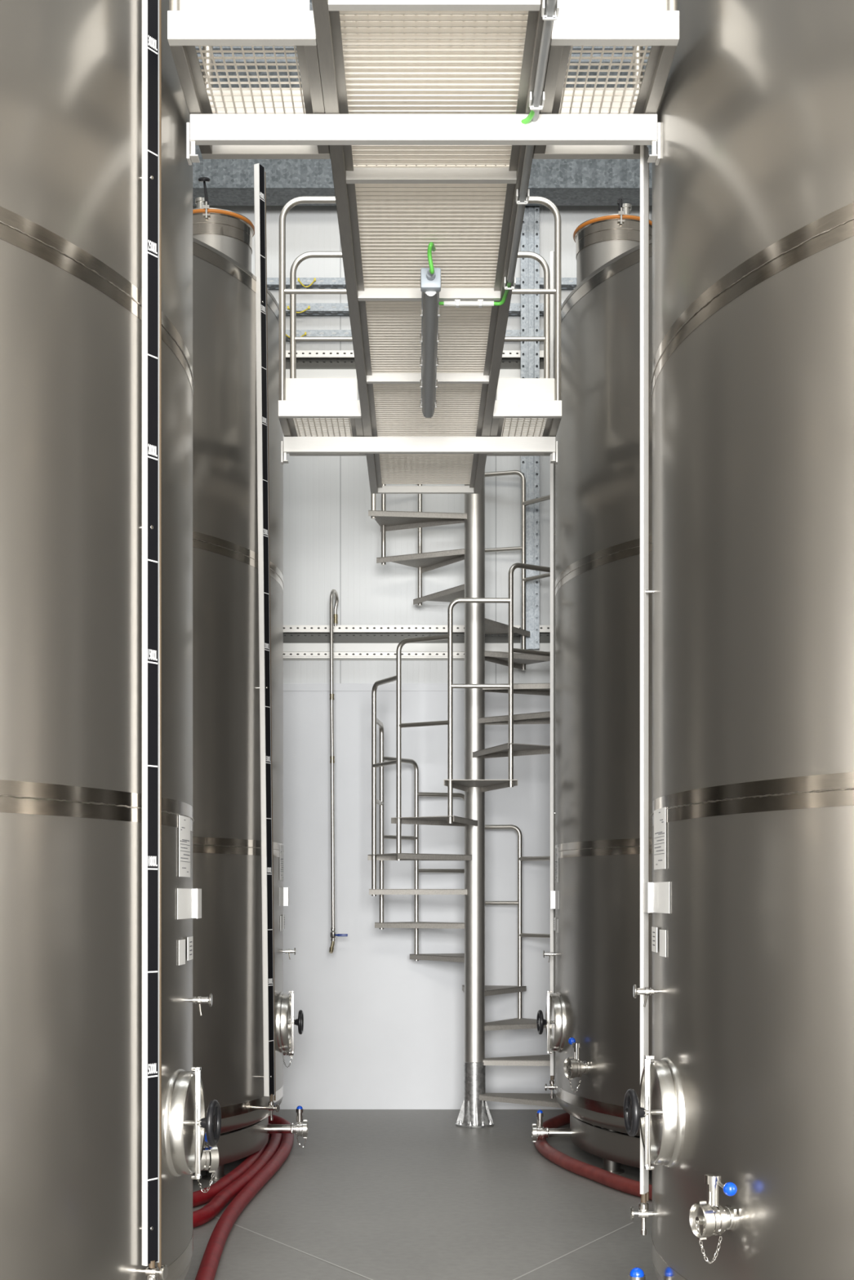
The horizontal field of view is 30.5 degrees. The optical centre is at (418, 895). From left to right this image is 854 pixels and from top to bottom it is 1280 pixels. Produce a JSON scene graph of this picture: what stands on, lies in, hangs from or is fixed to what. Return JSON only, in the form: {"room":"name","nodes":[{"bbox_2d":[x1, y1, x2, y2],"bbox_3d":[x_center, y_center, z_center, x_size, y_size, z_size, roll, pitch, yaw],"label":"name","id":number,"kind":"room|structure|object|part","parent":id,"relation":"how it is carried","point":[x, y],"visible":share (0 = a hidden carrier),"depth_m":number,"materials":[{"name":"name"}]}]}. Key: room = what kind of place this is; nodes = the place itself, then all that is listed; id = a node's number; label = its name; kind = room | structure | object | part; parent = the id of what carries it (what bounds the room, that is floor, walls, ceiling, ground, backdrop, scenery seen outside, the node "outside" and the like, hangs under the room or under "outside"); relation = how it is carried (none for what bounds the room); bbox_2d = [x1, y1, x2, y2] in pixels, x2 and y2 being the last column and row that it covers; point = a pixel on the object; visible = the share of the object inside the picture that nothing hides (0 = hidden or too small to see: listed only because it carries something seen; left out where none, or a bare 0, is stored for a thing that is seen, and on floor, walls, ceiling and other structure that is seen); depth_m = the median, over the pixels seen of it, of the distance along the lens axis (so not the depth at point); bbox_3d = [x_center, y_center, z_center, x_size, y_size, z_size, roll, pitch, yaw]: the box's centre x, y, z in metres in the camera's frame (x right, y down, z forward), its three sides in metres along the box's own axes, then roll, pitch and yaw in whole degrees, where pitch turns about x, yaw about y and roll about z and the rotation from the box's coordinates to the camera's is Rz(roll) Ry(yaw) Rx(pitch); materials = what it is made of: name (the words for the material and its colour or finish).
{"room":"winery tank room","nodes":[
{"label":"winery tank room","id":0,"kind":"room"},
{"bbox_2d":[183,1109,657,1279],"bbox_3d":[0.000,1.600,2.400,9.200,0.200,17.800,0,0,0],"label":"floor","id":1,"kind":"structure","parent":0,"point":[375,1194],"depth_m":7.53,"materials":[{"name":"concrete"}]},
{"bbox_2d":[0,0,221,1279],"bbox_3d":[-2.459,-1.145,4.886,3.706,5.290,3.593,0,0,0],"label":"storage tank","id":2,"kind":"object","parent":1,"relation":"on","point":[105,1130],"visible":1,"depth_m":4.20,"materials":[{"name":"metal"}]},
{"bbox_3d":[-0.757,-0.859,4.426,0.018,3.797,0.052,0,0,34],"label":"casing","id":3,"kind":"part","parent":2,"relation":"part of","materials":[{"name":"white metal"}]},
{"bbox_3d":[-0.725,1.061,4.417,0.025,0.041,0.042,0,0,15],"label":"cock knob","id":4,"kind":"part","parent":2,"relation":"part of","materials":[{"name":"silver metal"}]},
{"bbox_3d":[-0.711,0.025,4.950,0.043,0.093,0.131,0,0,-4],"label":"plate","id":5,"kind":"part","parent":2,"relation":"part of","materials":[{"name":"white metal"}]},
{"bbox_2d":[187,995,208,1004],"bbox_3d":[-0.700,0.328,4.918,0.086,0.026,0.026,0,0,-1],"label":"tap","id":6,"kind":"object","parent":2,"relation":"on","point":[200,999],"depth_m":4.91,"materials":[{"name":"silver metal"}]},
{"bbox_3d":[-0.685,0.356,4.914,0.008,0.043,0.018,0,0,-35],"label":"spout","id":7,"kind":"part","parent":2,"relation":"part of","materials":[{"name":"silver metal"}]},
{"bbox_3d":[-0.705,0.925,5.190,0.073,0.117,0.009,0,0,-13],"label":"chain","id":8,"kind":"part","parent":2,"relation":"part of","materials":[{"name":"silver metal"}]},
{"bbox_3d":[-0.653,0.328,4.918,0.007,0.042,0.042,0,0,-1],"label":"knob","id":9,"kind":"part","parent":2,"relation":"part of","materials":[{"name":"silver metal"}]},
{"bbox_2d":[192,1128,269,1207],"bbox_3d":[-1.193,1.465,8.597,0.615,0.070,3.299,0,0,4],"label":"hose","id":10,"kind":"object","parent":1,"relation":"on","point":[199,1197],"visible":0.23,"depth_m":7.90,"materials":[{"name":"red rubber"}]},
{"bbox_2d":[192,1123,282,1227],"bbox_3d":[-1.131,1.465,8.520,0.614,0.070,3.725,0,0,3],"label":"hose","id":11,"kind":"object","parent":1,"relation":"on","point":[201,1216],"visible":0.41,"depth_m":7.71,"materials":[{"name":"red rubber"}]},
{"bbox_2d":[195,1114,293,1279],"bbox_3d":[-0.828,1.465,7.929,0.460,0.070,5.454,0,0,-6],"label":"hose","id":12,"kind":"object","parent":1,"relation":"on","point":[207,1269],"visible":0.76,"depth_m":7.28,"materials":[{"name":"red rubber"}]},
{"bbox_2d":[192,163,308,1180],"bbox_3d":[-2.488,-1.260,8.995,3.702,5.521,3.558,0,0,0],"label":"storage tank","id":13,"kind":"object","parent":1,"relation":"on","point":[241,1042],"visible":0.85,"depth_m":8.28,"materials":[{"name":"metal"}]},
{"bbox_3d":[-1.077,1.383,8.318,0.140,0.235,0.140,0,0,0],"label":"leg","id":14,"kind":"part","parent":13,"relation":"part of","materials":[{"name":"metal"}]},
{"bbox_3d":[-1.190,-3.865,9.030,0.476,0.033,0.476,0,0,0],"label":"lid","id":15,"kind":"part","parent":13,"relation":"part of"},
{"bbox_3d":[-0.845,-1.427,8.454,0.085,5.012,0.068,0,0,0],"label":"casing","id":16,"kind":"part","parent":13,"relation":"part of","materials":[{"name":"white metal"}]},
{"bbox_3d":[-0.767,1.145,8.440,0.025,0.041,0.042,0,0,17],"label":"cock knob","id":17,"kind":"part","parent":13,"relation":"part of","materials":[{"name":"silver metal"}]},
{"bbox_3d":[-0.774,0.007,9.072,0.043,0.106,0.114,0,0,-4],"label":"plate","id":18,"kind":"part","parent":13,"relation":"part of","materials":[{"name":"white"}]},
{"bbox_2d":[283,949,293,953],"bbox_3d":[-0.764,0.323,9.089,0.086,0.026,0.026,0,0,-3],"label":"tap","id":19,"kind":"object","parent":13,"relation":"on","point":[290,951],"depth_m":9.08,"materials":[{"name":"silver metal"}]},
{"bbox_3d":[-0.686,1.265,9.028,0.042,0.080,0.042,0,0,-1],"label":"stem","id":20,"kind":"part","parent":13,"relation":"part of","materials":[{"name":"silver metal"}]},
{"bbox_3d":[-0.671,1.399,9.034,0.069,0.114,0.009,0,0,9],"label":"chain","id":21,"kind":"part","parent":13,"relation":"part of","materials":[{"name":"silver metal"}]},
{"bbox_2d":[215,1216,373,1279],"bbox_3d":[-0.344,1.500,6.370,0.008,0.002,2.389,0,0,-33],"label":"trim","id":22,"kind":"structure","parent":1,"relation":"on","point":[215,1216],"depth_m":6.58,"materials":[{"name":"grey"}]},
{"bbox_2d":[367,470,561,1128],"bbox_3d":[0.366,-1.121,10.238,1.394,5.242,1.384,0,0,0],"label":"spiral staircase","id":23,"kind":"structure","parent":1,"relation":"on","point":[474,1113],"depth_m":10.18,"materials":[{"name":"metal"}]},
{"bbox_3d":[-0.269,-0.615,10.299,0.027,0.027,0.371,0,0,6],"label":"rail","id":24,"kind":"part","parent":23,"relation":"part of","materials":[{"name":"metal"}]},
{"bbox_3d":[-0.207,-0.837,9.948,0.027,0.027,0.371,0,0,-26],"label":"rail","id":25,"kind":"part","parent":23,"relation":"part of","materials":[{"name":"metal"}]},
{"bbox_3d":[-0.133,-0.393,10.628,0.027,0.027,0.371,0,0,39],"label":"rail","id":26,"kind":"part","parent":23,"relation":"part of","materials":[{"name":"metal"}]},
{"bbox_3d":[0.003,-0.040,10.302,0.644,0.005,0.450,0,0,0],"label":"step plate","id":27,"kind":"part","parent":23,"relation":"part of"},
{"bbox_3d":[0.047,-0.262,10.074,0.618,0.005,0.452,0,0,-26],"label":"step plate","id":28,"kind":"part","parent":23,"relation":"part of","materials":[{"name":"grey metal"}]},
{"bbox_3d":[0.001,-2.482,10.331,0.652,0.005,0.447,0,0,0],"label":"step plate","id":29,"kind":"part","parent":23,"relation":"part of","materials":[{"name":"grey metal"}]},
{"bbox_3d":[0.088,0.182,10.451,0.618,0.005,0.452,0,0,39],"label":"step plate","id":30,"kind":"part","parent":23,"relation":"part of","materials":[{"name":"grey metal"}]},
{"bbox_3d":[0.098,-2.260,10.463,0.618,0.005,0.452,0,0,41],"label":"step plate","id":31,"kind":"part","parent":23,"relation":"part of","materials":[{"name":"grey metal"}]},
{"bbox_3d":[0.034,-1.059,9.686,0.371,0.027,0.027,0,0,31],"label":"rail","id":32,"kind":"part","parent":23,"relation":"part of","materials":[{"name":"metal"}]},
{"bbox_3d":[0.180,-0.483,9.928,0.452,0.005,0.618,0,0,31],"label":"step plate","id":33,"kind":"part","parent":23,"relation":"part of","materials":[{"name":"grey metal"}]},
{"bbox_3d":[0.250,0.405,10.565,0.452,0.005,0.618,0,0,-19],"label":"step plate","id":34,"kind":"part","parent":23,"relation":"part of","materials":[{"name":"grey metal"}]},
{"bbox_3d":[0.159,-0.171,10.833,0.371,0.027,0.027,0,0,-19],"label":"rail","id":35,"kind":"part","parent":23,"relation":"part of","materials":[{"name":"metal"}]},
{"bbox_3d":[0.180,-2.038,10.594,0.437,0.005,0.670,0,0,0],"label":"step plate","id":36,"kind":"part","parent":23,"relation":"part of","materials":[{"name":"grey metal"}]},
{"bbox_3d":[0.378,-1.281,9.594,0.371,0.027,0.027,0,0,-1],"label":"rail","id":37,"kind":"part","parent":23,"relation":"part of","materials":[{"name":"metal"}]},
{"bbox_3d":[0.378,-0.706,9.875,0.452,0.005,0.624,0,0,0],"label":"step plate","id":38,"kind":"part","parent":23,"relation":"part of","materials":[{"name":"grey metal"}]},
{"bbox_3d":[0.521,0.626,10.595,0.439,0.005,0.666,0,0,0],"label":"step plate","id":39,"kind":"part","parent":23,"relation":"part of","materials":[{"name":"grey metal"}]},
{"bbox_3d":[0.515,0.051,10.848,0.371,0.027,0.027,0,0,14],"label":"rail","id":40,"kind":"part","parent":23,"relation":"part of","materials":[{"name":"metal"}]},
{"bbox_3d":[0.542,-2.391,10.841,0.371,0.027,0.027,0,0,16],"label":"rail","id":41,"kind":"part","parent":23,"relation":"part of","materials":[{"name":"metal"}]},
{"bbox_3d":[0.548,-1.815,10.594,0.437,0.005,0.670,0,0,0],"label":"step plate","id":42,"kind":"part","parent":23,"relation":"part of","materials":[{"name":"grey metal"}]},
{"bbox_3d":[0.619,0.849,10.475,0.618,0.005,0.452,0,0,-44],"label":"step plate","id":43,"kind":"part","parent":23,"relation":"part of","materials":[{"name":"grey metal"}]},
{"bbox_3d":[0.560,-0.927,9.936,0.452,0.005,0.618,0,0,-34],"label":"step plate","id":44,"kind":"part","parent":23,"relation":"part of","materials":[{"name":"grey metal"}]},
{"bbox_3d":[0.687,-1.149,10.088,0.618,0.005,0.452,0,0,24],"label":"step plate","id":45,"kind":"part","parent":23,"relation":"part of","materials":[{"name":"grey metal"}]},
{"bbox_3d":[0.629,-1.593,10.463,0.618,0.005,0.452,0,0,-41],"label":"step plate","id":46,"kind":"part","parent":23,"relation":"part of","materials":[{"name":"grey metal"}]},
{"bbox_3d":[0.728,1.071,10.359,0.660,0.005,0.444,0,0,0],"label":"step plate","id":47,"kind":"part","parent":23,"relation":"part of","materials":[{"name":"grey metal"}]},
{"bbox_3d":[0.693,1.292,10.102,0.618,0.005,0.452,0,0,21],"label":"step plate","id":48,"kind":"part","parent":23,"relation":"part of","materials":[{"name":"grey metal"}]},
{"bbox_3d":[0.727,-1.371,10.331,0.652,0.005,0.447,0,0,0],"label":"step plate","id":49,"kind":"part","parent":23,"relation":"part of","materials":[{"name":"grey metal"}]},
{"bbox_3d":[0.717,-1.503,9.701,0.371,0.027,0.027,0,0,-34],"label":"rail","id":50,"kind":"part","parent":23,"relation":"part of","materials":[{"name":"metal"}]},
{"bbox_3d":[0.824,0.273,10.670,0.027,0.027,0.371,0,0,-44],"label":"rail","id":51,"kind":"part","parent":23,"relation":"part of","materials":[{"name":"metal"}]},
{"bbox_3d":[0.842,-2.169,10.650,0.027,0.027,0.371,0,0,-41],"label":"rail","id":52,"kind":"part","parent":23,"relation":"part of","materials":[{"name":"metal"}]},
{"bbox_2d":[512,1222,633,1279],"bbox_3d":[0.494,1.500,6.333,0.008,0.002,1.980,0,0,30],"label":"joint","id":53,"kind":"structure","parent":1,"relation":"on","point":[632,1222],"depth_m":6.59,"materials":[{"name":"grey"}]},
{"bbox_2d":[531,198,652,1173],"bbox_3d":[2.504,-1.217,9.080,3.694,5.434,3.558,0,0,0],"label":"storage tank","id":54,"kind":"object","parent":1,"relation":"on","point":[592,1021],"visible":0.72,"depth_m":8.38,"materials":[{"name":"metal"}]},
{"bbox_3d":[0.703,1.301,9.113,0.042,0.080,0.042,0,0,1],"label":"stem","id":55,"kind":"part","parent":54,"relation":"part of","materials":[{"name":"silver metal"}]},
{"bbox_2d":[544,951,555,956],"bbox_3d":[0.775,0.342,9.143,0.086,0.026,0.026,0,0,2],"label":"tap","id":56,"kind":"object","parent":54,"relation":"on","point":[548,953],"depth_m":9.14,"materials":[{"name":"silver metal"}]},
{"bbox_3d":[0.787,0.025,9.146,0.046,0.104,0.088,0,0,0],"label":"plate","id":57,"kind":"part","parent":54,"relation":"part of","materials":[{"name":"white"}]},
{"bbox_3d":[0.804,-1.388,9.400,0.022,4.930,0.050,0,0,20],"label":"casing","id":58,"kind":"part","parent":54,"relation":"part of","materials":[{"name":"white metal"}]},
{"bbox_3d":[0.832,0.792,8.535,0.041,0.041,0.041,0,0,-20],"label":"knob","id":59,"kind":"part","parent":54,"relation":"part of","materials":[{"name":"blue plastic"}]},
{"bbox_3d":[0.836,0.994,8.441,0.080,0.132,0.010,0,0,-10],"label":"chain","id":60,"kind":"part","parent":54,"relation":"part of","materials":[{"name":"silver metal"}]},
{"bbox_3d":[0.850,0.839,8.453,0.048,0.092,0.048,0,0,-20],"label":"stem","id":61,"kind":"part","parent":54,"relation":"part of","materials":[{"name":"silver metal"}]},
{"bbox_3d":[1.045,1.383,8.510,0.140,0.235,0.140,0,0,0],"label":"leg","id":62,"kind":"part","parent":54,"relation":"part of","materials":[{"name":"metal"}]},
{"bbox_3d":[1.140,-3.852,9.080,0.476,0.033,0.476,0,0,0],"label":"lid","id":63,"kind":"part","parent":54,"relation":"part of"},
{"bbox_2d":[533,1112,652,1200],"bbox_3d":[1.247,1.464,8.841,1.050,0.076,3.719,0,0,-8],"label":"hose","id":64,"kind":"object","parent":1,"relation":"on","point":[617,1182],"visible":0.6,"depth_m":8.34,"materials":[{"name":"red rubber"}]},
{"bbox_2d":[623,0,853,1279],"bbox_3d":[2.469,-1.145,4.802,3.708,5.290,3.593,0,0,0],"label":"storage tank","id":65,"kind":"object","parent":1,"relation":"on","point":[744,1110],"visible":1,"depth_m":4.12,"materials":[{"name":"metal"}]},
{"bbox_2d":[186,114,660,165],"bbox_3d":[0.015,-2.304,4.780,1.441,0.130,0.060,0,0,0],"label":"support beam","id":66,"kind":"structure","parent":65,"relation":"attached to","point":[202,129],"depth_m":4.75,"materials":[{"name":"silver metal"}]},
{"bbox_3d":[-0.701,-2.294,4.786,0.010,0.110,0.048,0,0,0],"label":"fixing plate","id":67,"kind":"part","parent":66,"relation":"part of","materials":[{"name":"silver metal"}]},
{"bbox_2d":[167,0,330,159],"bbox_3d":[-0.490,-2.919,4.695,0.411,1.096,0.710,0,0,0],"label":"platform","id":68,"kind":"object","parent":66,"relation":"on","point":[207,24],"visible":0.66,"depth_m":4.52,"materials":[{"name":"silver metal"}]},
{"bbox_3d":[-0.494,-2.958,4.360,0.400,1.017,0.034,0,0,0],"label":"guard rail","id":69,"kind":"part","parent":68,"relation":"part of","materials":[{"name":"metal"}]},
{"bbox_3d":[-0.494,-2.958,5.030,0.400,1.017,0.034,0,0,0],"label":"guard rail","id":70,"kind":"part","parent":68,"relation":"part of","materials":[{"name":"metal"}]},
{"bbox_2d":[311,0,556,493],"bbox_3d":[0.041,-2.918,6.076,0.650,1.096,6.352,0,0,0],"label":"catwalk","id":71,"kind":"object","parent":66,"relation":"on","point":[375,56],"visible":0.89,"depth_m":5.48,"materials":[{"name":"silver metal"}]},
{"bbox_2d":[280,436,557,464],"bbox_3d":[0.003,-2.304,8.120,1.430,0.130,0.060,0,0,0],"label":"support beam","id":72,"kind":"structure","parent":71,"relation":"attached to","point":[290,445],"depth_m":8.09,"materials":[{"name":"silver metal"}]},
{"bbox_3d":[-0.707,-2.294,8.126,0.010,0.110,0.048,0,0,0],"label":"fixing plate","id":73,"kind":"part","parent":72,"relation":"part of","materials":[{"name":"silver metal"}]},
{"bbox_2d":[278,195,365,456],"bbox_3d":[-0.490,-2.919,8.108,0.411,1.096,0.704,0,0,0],"label":"platform","id":74,"kind":"object","parent":72,"relation":"on","point":[307,406],"visible":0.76,"depth_m":7.80,"materials":[{"name":"silver metal"}]},
{"bbox_3d":[-0.494,-2.958,7.776,0.400,1.017,0.034,0,0,0],"label":"guard rail","id":75,"kind":"part","parent":74,"relation":"part of","materials":[{"name":"metal"}]},
{"bbox_3d":[-0.494,-2.958,8.440,0.400,1.017,0.034,0,0,0],"label":"guard rail","id":76,"kind":"part","parent":74,"relation":"part of","materials":[{"name":"metal"}]},
{"bbox_2d":[486,195,561,456],"bbox_3d":[0.537,-2.919,8.108,0.341,1.096,0.705,0,0,0],"label":"platform","id":77,"kind":"object","parent":72,"relation":"on","point":[523,406],"visible":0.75,"depth_m":7.80,"materials":[{"name":"silver metal"}]},
{"bbox_3d":[0.541,-2.958,8.440,0.330,1.017,0.034,0,0,0],"label":"guard rail","id":78,"kind":"part","parent":77,"relation":"part of","materials":[{"name":"metal"}]},
{"bbox_3d":[0.541,-2.958,7.776,0.330,1.017,0.034,0,0,0],"label":"guard rail","id":79,"kind":"part","parent":77,"relation":"part of","materials":[{"name":"metal"}]},
{"bbox_3d":[0.713,-2.294,8.126,0.010,0.110,0.048,0,0,0],"label":"fixing plate","id":80,"kind":"part","parent":72,"relation":"part of","materials":[{"name":"silver metal"}]},
{"bbox_3d":[0.041,-2.429,8.742,0.566,0.023,0.956,0,0,0],"label":"grating panel","id":81,"kind":"part","parent":71,"relation":"part of","materials":[{"name":"silver metal"}]},
{"bbox_3d":[0.041,-2.429,7.747,0.566,0.023,0.966,0,0,0],"label":"grating panel","id":82,"kind":"part","parent":71,"relation":"part of","materials":[{"name":"silver metal"}]},
{"bbox_3d":[0.041,-2.429,6.742,0.566,0.023,0.976,0,0,0],"label":"grating panel","id":83,"kind":"part","parent":71,"relation":"part of","materials":[{"name":"silver metal"}]},
{"bbox_2d":[419,241,440,417],"bbox_3d":[0.045,-2.337,6.584,0.080,0.145,1.732,0,0,0],"label":"lamp","id":84,"kind":"object","parent":71,"relation":"hanging from","point":[430,277],"visible":1,"depth_m":6.37,"materials":[{"name":"grey"}]},
{"bbox_2d":[422,292,438,417],"bbox_3d":[0.045,-2.301,6.690,0.060,0.062,1.520,0,0,0],"label":"diffuser","id":85,"kind":"object","parent":84,"relation":"attached to","point":[429,300],"depth_m":6.56,"materials":[{"name":"grey plastic"}]},
{"bbox_3d":[0.041,-2.429,5.722,0.566,0.023,0.996,0,0,0],"label":"grating panel","id":86,"kind":"part","parent":71,"relation":"part of","materials":[{"name":"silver metal"}]},
{"bbox_3d":[0.041,-2.429,4.697,0.566,0.023,0.986,0,0,0],"label":"grating panel","id":87,"kind":"part","parent":71,"relation":"part of","materials":[{"name":"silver metal"}]},
{"bbox_2d":[439,282,511,307],"bbox_3d":[0.267,-2.358,6.186,0.355,0.034,0.168,0,0,40],"label":"cable sleeve","id":88,"kind":"object","parent":71,"relation":"attached to","point":[457,303],"visible":0.98,"depth_m":6.23,"materials":[{"name":"white plastic"}]},
{"bbox_2d":[503,0,559,289],"bbox_3d":[0.326,-2.364,4.524,0.090,0.055,3.049,0,0,0],"label":"cable conduit","id":89,"kind":"object","parent":71,"relation":"attached to","point":[548,17],"visible":0.98,"depth_m":4.71,"materials":[{"name":"stainless steel"}]},
{"bbox_2d":[533,0,679,159],"bbox_3d":[0.544,-2.919,4.695,0.354,1.096,0.711,0,0,0],"label":"platform","id":90,"kind":"object","parent":66,"relation":"on","point":[637,24],"visible":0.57,"depth_m":4.52,"materials":[{"name":"silver metal"}]},
{"bbox_3d":[0.547,-2.958,5.030,0.343,1.017,0.034,0,0,0],"label":"guard rail","id":91,"kind":"part","parent":90,"relation":"part of","materials":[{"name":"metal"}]},
{"bbox_3d":[0.547,-2.958,4.360,0.343,1.017,0.034,0,0,0],"label":"guard rail","id":92,"kind":"part","parent":90,"relation":"part of","materials":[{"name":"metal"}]},
{"bbox_3d":[0.730,-2.294,4.786,0.010,0.110,0.048,0,0,0],"label":"fixing plate","id":93,"kind":"part","parent":66,"relation":"part of","materials":[{"name":"silver metal"}]},
{"bbox_3d":[0.679,1.002,4.944,0.027,0.041,0.042,0,0,0],"label":"cock knob","id":94,"kind":"part","parent":65,"relation":"part of","materials":[{"name":"silver metal"}]},
{"bbox_3d":[0.662,0.293,4.802,0.008,0.042,0.042,0,0,0],"label":"knob","id":95,"kind":"part","parent":65,"relation":"part of","materials":[{"name":"silver metal"}]},
{"bbox_3d":[0.672,1.169,4.834,0.044,0.044,0.044,0,0,1],"label":"knob","id":96,"kind":"part","parent":65,"relation":"part of","materials":[{"name":"blue plastic"}]},
{"bbox_3d":[0.672,1.218,4.834,0.053,0.099,0.053,0,0,1],"label":"stem","id":97,"kind":"part","parent":65,"relation":"part of","materials":[{"name":"silver metal"}]},
{"bbox_3d":[0.710,-0.713,4.940,0.013,3.300,0.050,0,0,25],"label":"casing","id":98,"kind":"part","parent":65,"relation":"part of","materials":[{"name":"white metal"}]},
{"bbox_3d":[0.695,0.322,4.806,0.008,0.043,0.018,0,0,-35],"label":"spout","id":99,"kind":"part","parent":65,"relation":"part of","materials":[{"name":"silver metal"}]},
{"bbox_2d":[636,986,658,995],"bbox_3d":[0.710,0.293,4.802,0.088,0.026,0.026,0,0,0],"label":"tap","id":100,"kind":"object","parent":65,"relation":"on","point":[645,991],"depth_m":4.79,"materials":[{"name":"silver metal"}]},
{"bbox_3d":[0.722,0.006,4.856,0.043,0.093,0.137,0,0,4],"label":"plate","id":101,"kind":"part","parent":65,"relation":"part of","materials":[{"name":"white metal"}]},
{"bbox_3d":[0.773,0.923,4.178,0.073,0.117,0.009,0,0,-9],"label":"chain","id":102,"kind":"part","parent":65,"relation":"part of","materials":[{"name":"silver metal"}]},
{"bbox_3d":[0.786,0.786,4.189,0.044,0.083,0.044,0,0,-19],"label":"stem","id":103,"kind":"part","parent":65,"relation":"part of","materials":[{"name":"silver metal"}]},
{"bbox_3d":[0.802,0.765,4.158,0.010,0.026,0.073,0,0,-28],"label":"handle","id":104,"kind":"part","parent":65,"relation":"part of","materials":[{"name":"silver metal"}]},
{"bbox_3d":[0.819,0.773,4.127,0.037,0.037,0.037,0,0,-19],"label":"knob","id":105,"kind":"part","parent":65,"relation":"part of","materials":[{"name":"blue plastic"}]},
{"bbox_2d":[192,205,652,1109],"bbox_3d":[0.000,-2.700,11.100,9.200,8.400,0.200,0,0,0],"label":"wall","id":106,"kind":"structure","parent":0,"point":[384,1028],"depth_m":11.00,"materials":[{"name":"paint"}]},
{"bbox_2d":[328,589,347,953],"bbox_3d":[-0.548,-0.858,10.835,0.125,2.504,0.342,0,0,0],"label":"pipe","id":107,"kind":"object","parent":106,"relation":"attached to","point":[333,617],"visible":1,"depth_m":10.71,"materials":[{"name":"metal"}]},
{"bbox_3d":[-0.538,0.270,10.699,0.104,0.018,0.025,0,0,14],"label":"lever","id":108,"kind":"part","parent":107,"relation":"part of","materials":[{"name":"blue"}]},
{"bbox_2d":[283,683,506,691],"bbox_3d":[0.000,-1.461,10.996,9.200,0.053,0.008,0,0,0],"label":"trim","id":109,"kind":"structure","parent":106,"relation":"attached to","point":[286,686],"depth_m":10.99,"materials":[{"name":"paint"}]},
{"bbox_2d":[285,350,543,388],"bbox_3d":[0.060,-3.673,10.941,3.120,0.228,0.117,0,0,0],"label":"wall rail","id":110,"kind":"object","parent":106,"relation":"attached to","point":[306,369],"visible":0.18,"depth_m":10.93,"materials":[{"name":"silver metal"}]},
{"bbox_2d":[283,625,550,660],"bbox_3d":[0.150,-1.764,10.941,2.900,0.228,0.117,0,0,0],"label":"cable tray","id":111,"kind":"object","parent":106,"relation":"attached to","point":[301,647],"visible":0.38,"depth_m":10.93,"materials":[{"name":"silver metal"}]},
{"bbox_2d":[195,0,651,62],"bbox_3d":[0.000,-6.250,10.920,9.200,1.260,0.040,0,0,0],"label":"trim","id":112,"kind":"structure","parent":106,"relation":"attached to","point":[215,48],"depth_m":10.94,"materials":[{"name":"white metal"}]},
{"bbox_2d":[520,205,539,649],"bbox_3d":[0.769,-3.245,10.927,0.129,3.074,0.154,0,0,0],"label":"upright","id":113,"kind":"object","parent":106,"relation":"attached to","point":[530,233],"visible":0.73,"depth_m":10.86,"materials":[{"name":"grey metal"}]},
{"bbox_2d":[285,329,543,341],"bbox_3d":[0.060,-3.891,10.920,3.120,0.076,0.124,0,0,0],"label":"cable tray","id":114,"kind":"object","parent":113,"relation":"attached to","point":[301,332],"visible":0.08,"depth_m":10.89,"materials":[{"name":"silver metal"}]},
{"bbox_2d":[277,302,562,315],"bbox_3d":[0.060,-4.075,10.920,3.120,0.080,0.124,0,0,0],"label":"cable tray","id":115,"kind":"object","parent":113,"relation":"attached to","point":[302,310],"visible":0.21,"depth_m":10.89,"materials":[{"name":"silver metal"}]},
{"bbox_2d":[266,277,576,289],"bbox_3d":[0.060,-4.252,10.920,3.120,0.080,0.124,0,0,0],"label":"cable tray","id":116,"kind":"object","parent":113,"relation":"attached to","point":[302,282],"visible":0.25,"depth_m":10.89,"materials":[{"name":"silver metal"}]},
{"bbox_2d":[192,62,652,205],"bbox_3d":[0.000,-5.181,10.665,6.000,0.859,0.270,0,0,0],"label":"roof beam","id":117,"kind":"structure","parent":0,"point":[563,182],"depth_m":10.55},
{"bbox_3d":[0.000,-5.183,10.675,6.000,0.855,0.250,0,0,0],"label":"plate","id":118,"kind":"part","parent":117,"relation":"part of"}
]}

